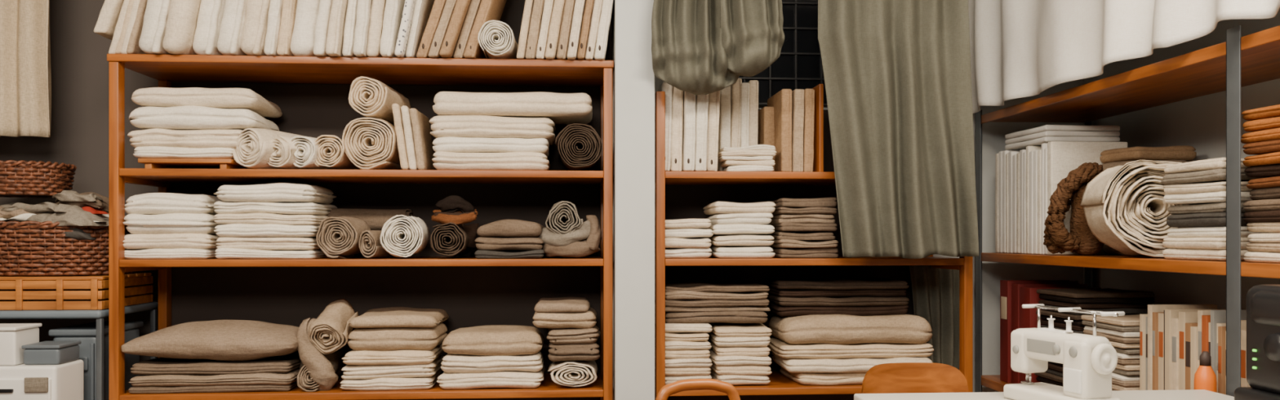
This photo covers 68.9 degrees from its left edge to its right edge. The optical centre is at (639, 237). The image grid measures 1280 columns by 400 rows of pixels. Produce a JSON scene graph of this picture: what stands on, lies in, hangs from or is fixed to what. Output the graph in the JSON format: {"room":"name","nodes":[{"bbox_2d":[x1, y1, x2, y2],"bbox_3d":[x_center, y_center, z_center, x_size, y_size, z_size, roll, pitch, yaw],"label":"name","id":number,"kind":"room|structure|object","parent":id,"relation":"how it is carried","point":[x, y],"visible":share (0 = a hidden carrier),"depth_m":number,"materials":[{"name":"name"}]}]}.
{"room":"sewing workshop","nodes":[
{"label":"sewing workshop","id":0,"kind":"room"},
{"bbox_2d":[0,0,1083,392],"bbox_3d":[-0.434,-0.205,4.060,5.100,2.750,0.100,0,0,-4],"label":"wall","id":1,"kind":"structure","parent":0,"point":[79,137],"depth_m":3.88,"materials":[{"name":"grey paint"}]},
{"bbox_2d":[738,0,827,106],"bbox_3d":[0.678,-0.965,4.071,0.690,0.780,0.032,0,0,-4],"label":"window","id":2,"kind":"structure","parent":1,"relation":"in","point":[798,65],"depth_m":4.07,"materials":[{"name":"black glass"}]},
{"bbox_3d":[0.668,-1.238,3.770,1.246,0.100,0.632,0,0,-4],"label":"curtain rod","id":3,"kind":"object","parent":1,"relation":"attached to","visible":0},
{"bbox_2d":[651,0,784,94],"bbox_3d":[0.285,-0.854,3.396,0.474,0.652,0.191,0,0,11],"label":"curtain","id":4,"kind":"object","parent":3,"relation":"hanging from","point":[699,46],"visible":1,"depth_m":3.38,"materials":[{"name":"fabric"}]},
{"bbox_2d":[817,0,978,258],"bbox_3d":[0.955,-0.551,3.461,0.598,1.259,0.124,0,0,-4],"label":"curtain","id":5,"kind":"object","parent":3,"relation":"hanging from","point":[897,73],"visible":1,"depth_m":3.46,"materials":[{"name":"fabric"}]},
{"bbox_3d":[-2.505,-1.350,3.718,0.680,0.024,0.292,0,0,-4],"label":"curtain rod","id":6,"kind":"object","parent":1,"relation":"attached to","visible":0},
{"bbox_2d":[0,0,51,137],"bbox_3d":[-2.482,-0.860,3.586,0.452,0.940,0.113,0,0,-4],"label":"curtain","id":7,"kind":"object","parent":6,"relation":"hanging from","point":[25,68],"visible":1,"depth_m":3.59,"materials":[{"name":"fabric"}]},
{"bbox_2d":[609,0,654,399],"bbox_3d":[-0.038,-0.205,3.752,0.148,2.750,0.570,0,0,-4],"label":"wall partition","id":8,"kind":"structure","parent":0,"point":[630,25],"depth_m":3.47,"materials":[{"name":"white paint"}]},
{"bbox_2d":[1083,7,1279,310],"bbox_3d":[2.230,-0.205,1.374,0.100,2.750,5.630,0,0,-4],"label":"wall","id":9,"kind":"structure","parent":0,"point":[1199,122],"depth_m":3.46,"materials":[{"name":"white paint"}]},
{"bbox_3d":[-0.239,-1.605,1.261,5.100,0.050,5.750,0,0,-4],"label":"ceiling","id":10,"kind":"structure","parent":0,"visible":0},
{"bbox_3d":[1.513,-1.515,2.953,0.022,0.131,2.280,0,0,-4],"label":"rail","id":11,"kind":"object","parent":10,"relation":"attached to","visible":0},
{"bbox_2d":[968,0,1279,113],"bbox_3d":[1.507,-0.991,3.030,0.106,0.920,2.158,0,0,-5],"label":"drape","id":12,"kind":"object","parent":11,"relation":"hanging from","point":[1019,48],"visible":0.98,"depth_m":3.21,"materials":[{"name":"fabric"}]},
{"bbox_3d":[-0.239,1.195,1.261,5.100,0.050,5.750,0,0,-4],"label":"floor","id":13,"kind":"structure","parent":0,"visible":0},
{"bbox_2d":[0,359,83,399],"bbox_3d":[-2.168,0.802,3.223,0.380,0.735,0.208,0,0,-4],"label":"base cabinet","id":14,"kind":"object","parent":13,"relation":"on","point":[63,381],"visible":0.91,"depth_m":3.15,"materials":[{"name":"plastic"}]},
{"bbox_2d":[0,323,41,365],"bbox_3d":[-2.238,0.369,3.222,0.250,0.130,0.160,0,0,-4],"label":"storage box","id":15,"kind":"object","parent":14,"relation":"on","point":[13,336],"visible":0.87,"depth_m":3.17,"materials":[{"name":"plastic"}]},
{"bbox_2d":[21,340,80,364],"bbox_3d":[-2.045,0.400,3.245,0.125,0.067,0.145,0,0,-4],"label":"storage box","id":16,"kind":"object","parent":14,"relation":"on","point":[44,353],"visible":1,"depth_m":3.18,"materials":[{"name":"plastic"}]},
{"bbox_2d":[0,301,158,399],"bbox_3d":[-2.280,0.716,3.570,0.650,0.908,0.480,0,0,-4],"label":"side table","id":17,"kind":"object","parent":13,"relation":"on","point":[98,314],"visible":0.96,"depth_m":3.36,"materials":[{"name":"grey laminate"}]},
{"bbox_2d":[0,272,153,310],"bbox_3d":[-2.206,0.202,3.558,0.495,0.119,0.423,0,0,-4],"label":"wooden crate","id":18,"kind":"object","parent":17,"relation":"on","point":[44,292],"visible":0.91,"depth_m":3.37,"materials":[{"name":"brown wood"}]},
{"bbox_2d":[0,221,134,275],"bbox_3d":[-2.220,0.039,3.569,0.556,0.198,0.434,0,0,-4],"label":"wicker basket","id":19,"kind":"object","parent":18,"relation":"on","point":[29,254],"visible":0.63,"depth_m":3.39,"materials":[{"name":"brown wicker"}]},
{"bbox_2d":[0,186,126,239],"bbox_3d":[-2.207,-0.090,3.559,0.568,0.196,0.389,0,0,6],"label":"pile","id":20,"kind":"object","parent":19,"relation":"in","point":[79,206],"visible":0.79,"depth_m":3.40,"materials":[{"name":"fabric"}]},
{"bbox_2d":[0,160,76,197],"bbox_3d":[-2.353,-0.220,3.544,0.358,0.126,0.309,0,0,-4],"label":"wicker basket","id":21,"kind":"object","parent":20,"relation":"on","point":[57,183],"visible":0.97,"depth_m":3.45,"materials":[{"name":"brown wicker"}]},
{"bbox_2d":[48,320,143,399],"bbox_3d":[-2.068,0.639,3.561,0.180,0.610,0.362,0,0,-4],"label":"plastic storage bin","id":22,"kind":"object","parent":17,"relation":"on","point":[86,333],"visible":0.46,"depth_m":3.40,"materials":[{"name":"grey plastic"}]},
{"bbox_2d":[106,53,613,399],"bbox_3d":[-1.028,0.253,3.666,1.831,1.834,0.470,0,0,-4],"label":"wooden shelf unit","id":23,"kind":"object","parent":13,"relation":"on","point":[473,291],"visible":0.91,"depth_m":3.83,"materials":[{"name":"brown wood"}]},
{"bbox_2d":[93,0,146,53],"bbox_3d":[-1.861,-0.917,3.530,0.253,0.504,0.326,0,0,-4],"label":"cloth bundle","id":24,"kind":"object","parent":23,"relation":"on","point":[119,21],"visible":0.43,"depth_m":3.39,"materials":[{"name":"beige fabric"}]},
{"bbox_2d":[123,192,228,258],"bbox_3d":[-1.759,-0.044,3.591,0.338,0.246,0.364,0,0,-4],"label":"folded fabric","id":25,"kind":"object","parent":23,"relation":"on","point":[162,225],"visible":0.84,"depth_m":3.43,"materials":[{"name":"beige fabric"}]},
{"bbox_2d":[137,158,253,168],"bbox_3d":[-1.680,-0.271,3.571,0.333,0.038,0.300,0,0,-4],"label":"wooden tray","id":26,"kind":"object","parent":23,"relation":"on","point":[172,163],"visible":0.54,"depth_m":3.44,"materials":[{"name":"brown wood"}]},
{"bbox_2d":[128,88,281,159],"bbox_3d":[-1.667,-0.424,3.607,0.478,0.268,0.365,0,0,-4],"label":"folded fabric","id":27,"kind":"object","parent":26,"relation":"on","point":[188,122],"visible":0.9,"depth_m":3.44,"materials":[{"name":"white fabric"}]},
{"bbox_2d":[128,353,303,393],"bbox_3d":[-1.591,0.515,3.590,0.594,0.112,0.356,0,0,-4],"label":"linens","id":28,"kind":"object","parent":23,"relation":"on","point":[280,373],"visible":0.86,"depth_m":3.44,"materials":[{"name":"beige fabric"}]},
{"bbox_2d":[121,320,299,362],"bbox_3d":[-1.593,0.399,3.598,0.625,0.149,0.385,0,0,-4],"label":"cushion","id":29,"kind":"object","parent":28,"relation":"on","point":[220,340],"visible":0.91,"depth_m":3.43,"materials":[{"name":"fabric"}]},
{"bbox_2d":[232,128,303,168],"bbox_3d":[-1.387,-0.331,3.574,0.161,0.156,0.328,0,0,22],"label":"roll","id":30,"kind":"object","parent":23,"relation":"on","point":[255,149],"visible":0.54,"depth_m":3.44,"materials":[{"name":"beige fabric"}]},
{"bbox_2d":[137,0,404,57],"bbox_3d":[-1.346,-0.928,3.549,0.977,0.526,0.396,0,0,-4],"label":"bolts","id":31,"kind":"object","parent":23,"relation":"on","point":[275,28],"visible":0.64,"depth_m":3.39,"materials":[{"name":"white fabric"}]},
{"bbox_2d":[213,183,336,258],"bbox_3d":[-1.397,-0.064,3.603,0.383,0.286,0.346,0,0,-4],"label":"folded fabric","id":32,"kind":"object","parent":23,"relation":"on","point":[274,220],"visible":0.93,"depth_m":3.45,"materials":[{"name":"beige fabric"}]},
{"bbox_2d":[266,134,313,168],"bbox_3d":[-1.287,-0.318,3.572,0.116,0.125,0.303,0,0,23],"label":"roll","id":33,"kind":"object","parent":23,"relation":"on","point":[283,157],"visible":0.38,"depth_m":3.44,"materials":[{"name":"beige fabric"}]},
{"bbox_2d":[289,136,336,169],"bbox_3d":[-1.215,-0.318,3.585,0.124,0.120,0.306,0,0,19],"label":"roll","id":34,"kind":"object","parent":23,"relation":"on","point":[306,154],"visible":0.38,"depth_m":3.45,"materials":[{"name":"beige fabric"}]},
{"bbox_2d":[297,298,358,391],"bbox_3d":[-1.202,0.416,3.595,0.214,0.353,0.365,0,0,-4],"label":"blankets","id":35,"kind":"object","parent":23,"relation":"on","point":[322,340],"visible":1,"depth_m":3.46,"materials":[{"name":"fabric"}]},
{"bbox_2d":[314,134,361,169],"bbox_3d":[-1.161,-0.321,3.619,0.130,0.121,0.345,0,0,-1],"label":"roll","id":36,"kind":"object","parent":23,"relation":"on","point":[331,151],"visible":0.76,"depth_m":3.46,"materials":[{"name":"beige fabric"}]},
{"bbox_2d":[315,216,370,258],"bbox_3d":[-1.119,0.001,3.540,0.159,0.162,0.181,0,0,4],"label":"roll","id":37,"kind":"object","parent":23,"relation":"on","point":[336,237],"visible":0.94,"depth_m":3.47,"materials":[{"name":"fabric"}]},
{"bbox_2d":[316,208,413,255],"bbox_3d":[-1.092,-0.022,3.709,0.376,0.188,0.107,0,0,-4],"label":"roll","id":38,"kind":"object","parent":23,"relation":"on","point":[375,219],"visible":0.22,"depth_m":3.67,"materials":[{"name":"brown fabric"}]},
{"bbox_2d":[358,230,390,257],"bbox_3d":[-1.001,0.025,3.548,0.073,0.104,0.184,0,0,7],"label":"roll","id":39,"kind":"object","parent":23,"relation":"on","point":[370,246],"visible":0.82,"depth_m":3.48,"materials":[{"name":"fabric"}]},
{"bbox_2d":[342,76,411,169],"bbox_3d":[-1.014,-0.427,3.629,0.198,0.351,0.348,0,0,0],"label":"rolls","id":40,"kind":"object","parent":23,"relation":"on","point":[371,142],"visible":0.95,"depth_m":3.48,"materials":[{"name":"beige fabric"}]},
{"bbox_2d":[341,306,448,391],"bbox_3d":[-0.949,0.426,3.644,0.370,0.290,0.357,0,0,-4],"label":"folded fabric","id":41,"kind":"object","parent":23,"relation":"on","point":[397,348],"visible":0.98,"depth_m":3.49,"materials":[{"name":"beige fabric"}]},
{"bbox_2d":[379,214,430,257],"bbox_3d":[-0.893,-0.006,3.557,0.160,0.161,0.185,0,0,-4],"label":"roll","id":42,"kind":"object","parent":23,"relation":"on","point":[395,232],"visible":1,"depth_m":3.48,"materials":[{"name":"beige fabric"}]},
{"bbox_2d":[392,103,435,169],"bbox_3d":[-0.876,-0.378,3.638,0.124,0.251,0.302,0,0,-4],"label":"folded fabric","id":43,"kind":"object","parent":23,"relation":"on","point":[414,140],"visible":0.84,"depth_m":3.49,"materials":[{"name":"beige fabric"}]},
{"bbox_2d":[395,0,434,57],"bbox_3d":[-0.833,-0.925,3.591,0.157,0.520,0.368,0,0,-4],"label":"bolt","id":44,"kind":"object","parent":23,"relation":"on","point":[415,13],"visible":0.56,"depth_m":3.44,"materials":[{"name":"white fabric"}]},
{"bbox_2d":[430,195,479,256],"bbox_3d":[-0.715,-0.042,3.647,0.179,0.237,0.344,0,0,-4],"label":"bundle","id":45,"kind":"object","parent":23,"relation":"on","point":[452,237],"visible":1,"depth_m":3.52,"materials":[{"name":"fabric"}]},
{"bbox_2d":[416,0,506,58],"bbox_3d":[-0.647,-0.926,3.604,0.384,0.522,0.376,0,0,-4],"label":"bolts","id":46,"kind":"object","parent":23,"relation":"on","point":[453,27],"visible":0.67,"depth_m":3.45,"materials":[{"name":"beige fabric"}]},
{"bbox_2d":[437,324,545,389],"bbox_3d":[-0.577,0.462,3.663,0.402,0.217,0.349,0,0,-4],"label":"folded fabric","id":47,"kind":"object","parent":23,"relation":"on","point":[485,356],"visible":1,"depth_m":3.51,"materials":[{"name":"beige fabric"}]},
{"bbox_2d":[477,20,518,58],"bbox_3d":[-0.536,-0.734,3.585,0.132,0.130,0.352,0,0,-2],"label":"roll","id":48,"kind":"object","parent":23,"relation":"on","point":[497,40],"visible":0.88,"depth_m":3.43,"materials":[{"name":"white fabric"}]},
{"bbox_2d":[474,219,545,258],"bbox_3d":[-0.503,0.005,3.671,0.268,0.148,0.353,0,0,-4],"label":"folded fabric","id":49,"kind":"object","parent":23,"relation":"on","point":[507,238],"visible":0.98,"depth_m":3.51,"materials":[{"name":"beige fabric"}]},
{"bbox_2d":[429,92,592,170],"bbox_3d":[-0.498,-0.404,3.680,0.624,0.304,0.356,0,0,-4],"label":"folded fabric","id":50,"kind":"object","parent":23,"relation":"on","point":[473,131],"visible":0.96,"depth_m":3.52,"materials":[{"name":"white fabric"}]},
{"bbox_2d":[516,0,613,60],"bbox_3d":[-0.267,-0.926,3.625,0.406,0.522,0.371,0,0,-4],"label":"bolts","id":51,"kind":"object","parent":23,"relation":"on","point":[551,29],"visible":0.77,"depth_m":3.47,"materials":[{"name":"beige fabric"}]},
{"bbox_2d":[533,296,599,386],"bbox_3d":[-0.289,0.404,3.689,0.259,0.324,0.370,0,0,-4],"label":"stack","id":52,"kind":"object","parent":23,"relation":"on","point":[573,333],"visible":1,"depth_m":3.53,"materials":[{"name":"beige fabric"}]},
{"bbox_2d":[539,200,601,257],"bbox_3d":[-0.278,-0.032,3.687,0.250,0.223,0.362,0,0,-4],"label":"throw","id":53,"kind":"object","parent":23,"relation":"on","point":[569,239],"visible":0.99,"depth_m":3.53,"materials":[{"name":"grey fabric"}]},
{"bbox_2d":[555,123,602,170],"bbox_3d":[-0.242,-0.346,3.680,0.179,0.170,0.339,0,0,-4],"label":"roll","id":54,"kind":"object","parent":23,"relation":"on","point":[583,139],"visible":0.99,"depth_m":3.53,"materials":[{"name":"brown fabric"}]},
{"bbox_2d":[655,378,740,399],"bbox_3d":[0.189,0.764,2.149,0.400,0.815,0.441,0,0,-13],"label":"bentwood chair","id":55,"kind":"object","parent":13,"relation":"on","point":[668,389],"visible":1,"depth_m":2.34,"materials":[{"name":"brown wood"}]},
{"bbox_2d":[654,91,973,399],"bbox_3d":[0.656,0.309,3.787,1.226,1.721,0.464,0,0,-4],"label":"wooden shelf unit","id":56,"kind":"object","parent":13,"relation":"on","point":[678,195],"visible":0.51,"depth_m":3.73,"materials":[{"name":"brown wood"}]},
{"bbox_2d":[654,219,712,257],"bbox_3d":[0.159,0.004,3.724,0.221,0.150,0.363,0,0,-4],"label":"folded fabric","id":57,"kind":"object","parent":56,"relation":"on","point":[684,238],"visible":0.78,"depth_m":3.56,"materials":[{"name":"beige fabric"}]},
{"bbox_2d":[654,78,758,173],"bbox_3d":[0.285,-0.446,3.735,0.542,0.388,0.330,0,0,-27],"label":"binders","id":58,"kind":"object","parent":56,"relation":"on","point":[698,126],"visible":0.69,"depth_m":3.56,"materials":[{"name":"cardboard"}]},
{"bbox_2d":[654,281,772,386],"bbox_3d":[0.278,0.377,3.748,0.444,0.387,0.398,0,0,-4],"label":"folded fabric","id":59,"kind":"object","parent":56,"relation":"on","point":[714,331],"visible":0.8,"depth_m":3.58,"materials":[{"name":"fabric"}]},
{"bbox_2d":[702,201,775,257],"bbox_3d":[0.392,-0.031,3.734,0.253,0.220,0.349,0,0,-4],"label":"folded fabric","id":60,"kind":"object","parent":56,"relation":"on","point":[746,223],"visible":0.97,"depth_m":3.57,"materials":[{"name":"beige fabric"}]},
{"bbox_2d":[718,145,777,171],"bbox_3d":[0.418,-0.304,3.647,0.219,0.105,0.151,0,0,-4],"label":"folded napkins","id":61,"kind":"object","parent":56,"relation":"on","point":[753,157],"visible":0.9,"depth_m":3.58,"materials":[{"name":"white fabric"}]},
{"bbox_2d":[757,106,774,171],"bbox_3d":[0.521,-0.389,3.856,0.063,0.274,0.220,0,0,-4],"label":"file box","id":62,"kind":"object","parent":56,"relation":"on","point":[766,117],"visible":0.27,"depth_m":3.75,"materials":[{"name":"brown cardboard"}]},
{"bbox_2d":[767,88,814,171],"bbox_3d":[0.602,-0.415,3.749,0.130,0.326,0.300,0,0,-4],"label":"folders","id":63,"kind":"object","parent":56,"relation":"on","point":[793,126],"visible":0.77,"depth_m":3.61,"materials":[{"name":"cardboard"}]},
{"bbox_2d":[764,198,839,257],"bbox_3d":[0.639,-0.038,3.760,0.242,0.234,0.365,0,0,-4],"label":"folded fabric","id":64,"kind":"object","parent":56,"relation":"on","point":[795,221],"visible":0.88,"depth_m":3.60,"materials":[{"name":"fabric"}]},
{"bbox_2d":[812,84,823,171],"bbox_3d":[0.686,-0.421,3.747,0.018,0.340,0.320,0,0,-4],"label":"board","id":65,"kind":"object","parent":56,"relation":"on","point":[819,89],"visible":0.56,"depth_m":3.59,"materials":[{"name":"brown wood"}]},
{"bbox_2d":[764,277,933,384],"bbox_3d":[0.832,0.370,3.792,0.622,0.401,0.418,0,0,-4],"label":"folded fabric","id":66,"kind":"object","parent":56,"relation":"on","point":[833,331],"visible":0.87,"depth_m":3.63,"materials":[{"name":"beige fabric"}]},
{"bbox_2d":[909,265,959,369],"bbox_3d":[1.242,0.341,3.934,0.220,0.457,0.068,0,0,-4],"label":"drape","id":67,"kind":"object","parent":56,"relation":"on","point":[935,291],"visible":0.66,"depth_m":3.94,"materials":[{"name":"fabric"}]},
{"bbox_2d":[861,362,968,393],"bbox_3d":[0.822,0.773,2.589,0.400,0.797,0.451,0,0,-4],"label":"chair","id":68,"kind":"object","parent":13,"relation":"on","point":[899,377],"visible":0.77,"depth_m":2.78,"materials":[{"name":"brown wood"}]},
{"bbox_2d":[853,389,1234,399],"bbox_3d":[1.088,0.792,2.076,0.980,0.755,0.890,0,0,-4],"label":"work table","id":69,"kind":"object","parent":13,"relation":"on","point":[1188,394],"visible":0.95,"depth_m":2.45,"materials":[{"name":"laminate"}]},
{"bbox_2d":[1003,303,1124,399],"bbox_3d":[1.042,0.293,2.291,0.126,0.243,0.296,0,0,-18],"label":"sewing machine","id":70,"kind":"object","parent":69,"relation":"on","point":[1088,362],"visible":1,"depth_m":2.24,"materials":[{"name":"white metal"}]},
{"bbox_2d":[1193,351,1217,392],"bbox_3d":[1.604,0.461,2.648,0.057,0.276,0.057,0,0,-4],"label":"glue bottle","id":71,"kind":"object","parent":69,"relation":"on","point":[1205,378],"visible":0.84,"depth_m":2.63,"materials":[{"name":"orange plastic"}]},
{"bbox_2d":[1234,284,1279,399],"bbox_3d":[1.489,0.262,2.099,0.156,0.304,0.260,0,0,-4],"label":"machine","id":72,"kind":"object","parent":69,"relation":"on","point":[1263,301],"visible":1,"depth_m":2.14,"materials":[{"name":"black plastic"}]},
{"bbox_2d":[975,25,1279,396],"bbox_3d":[1.806,0.306,2.888,0.524,1.727,2.410,0,0,-4],"label":"storage rack","id":73,"kind":"object","parent":13,"relation":"on","point":[1236,63],"visible":0.88,"depth_m":2.94,"materials":[{"name":"brown wood"}]},
{"bbox_2d":[1000,280,1101,383],"bbox_3d":[1.668,0.389,3.806,0.301,0.420,0.240,0,0,-4],"label":"binder","id":74,"kind":"object","parent":73,"relation":"in","point":[1014,294],"visible":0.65,"depth_m":3.83,"materials":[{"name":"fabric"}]},
{"bbox_2d":[995,125,1127,254],"bbox_3d":[1.683,-0.184,3.750,0.312,0.498,0.474,0,0,-4],"label":"files","id":75,"kind":"object","parent":73,"relation":"in","point":[1027,179],"visible":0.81,"depth_m":3.63,"materials":[{"name":"paper"}]},
{"bbox_2d":[1043,162,1103,255],"bbox_3d":[1.579,-0.103,3.384,0.212,0.335,0.162,0,0,10],"label":"rope","id":76,"kind":"object","parent":73,"relation":"in","point":[1079,240],"visible":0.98,"depth_m":3.35,"materials":[{"name":"fabric"}]},
{"bbox_2d":[1034,288,1155,386],"bbox_3d":[1.710,0.397,3.513,0.323,0.404,0.307,0,0,-4],"label":"folded fabric","id":77,"kind":"object","parent":73,"relation":"in","point":[1131,302],"visible":0.26,"depth_m":3.39,"materials":[{"name":"fabric"}]},
{"bbox_2d":[1081,314,1139,391],"bbox_3d":[1.720,0.435,3.198,0.304,0.327,0.274,0,0,-4],"label":"folded fabric","id":78,"kind":"object","parent":73,"relation":"in","point":[1122,332],"visible":0.23,"depth_m":3.08,"materials":[{"name":"beige fabric"}]},
{"bbox_2d":[1080,160,1195,257],"bbox_3d":[1.653,-0.093,3.053,0.330,0.310,0.358,0,0,12],"label":"roll","id":79,"kind":"object","parent":73,"relation":"on","point":[1128,216],"visible":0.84,"depth_m":2.95,"materials":[{"name":"beige fabric"}]},
{"bbox_2d":[1100,146,1196,255],"bbox_3d":[1.849,-0.131,3.409,0.265,0.392,0.240,0,0,-4],"label":"folded fabric","id":80,"kind":"object","parent":73,"relation":"in","point":[1111,158],"visible":0.16,"depth_m":3.31,"materials":[{"name":"fabric"}]},
{"bbox_2d":[1139,304,1250,395],"bbox_3d":[1.749,0.404,2.789,0.221,0.390,0.500,0,0,-4],"label":"books","id":81,"kind":"object","parent":73,"relation":"in","point":[1173,338],"visible":0.61,"depth_m":2.84,"materials":[{"name":"paper"}]},
{"bbox_2d":[1160,157,1268,261],"bbox_3d":[1.755,-0.079,2.711,0.351,0.288,0.271,0,0,-4],"label":"folded fabric","id":82,"kind":"object","parent":73,"relation":"in","point":[1196,191],"visible":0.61,"depth_m":2.67,"materials":[{"name":"beige fabric"}]},
{"bbox_2d":[1240,104,1279,262],"bbox_3d":[1.788,-0.139,2.352,0.374,0.407,0.321,0,0,-4],"label":"folded fabric","id":83,"kind":"object","parent":73,"relation":"in","point":[1263,141],"visible":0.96,"depth_m":2.42,"materials":[{"name":"fabric"}]}
]}

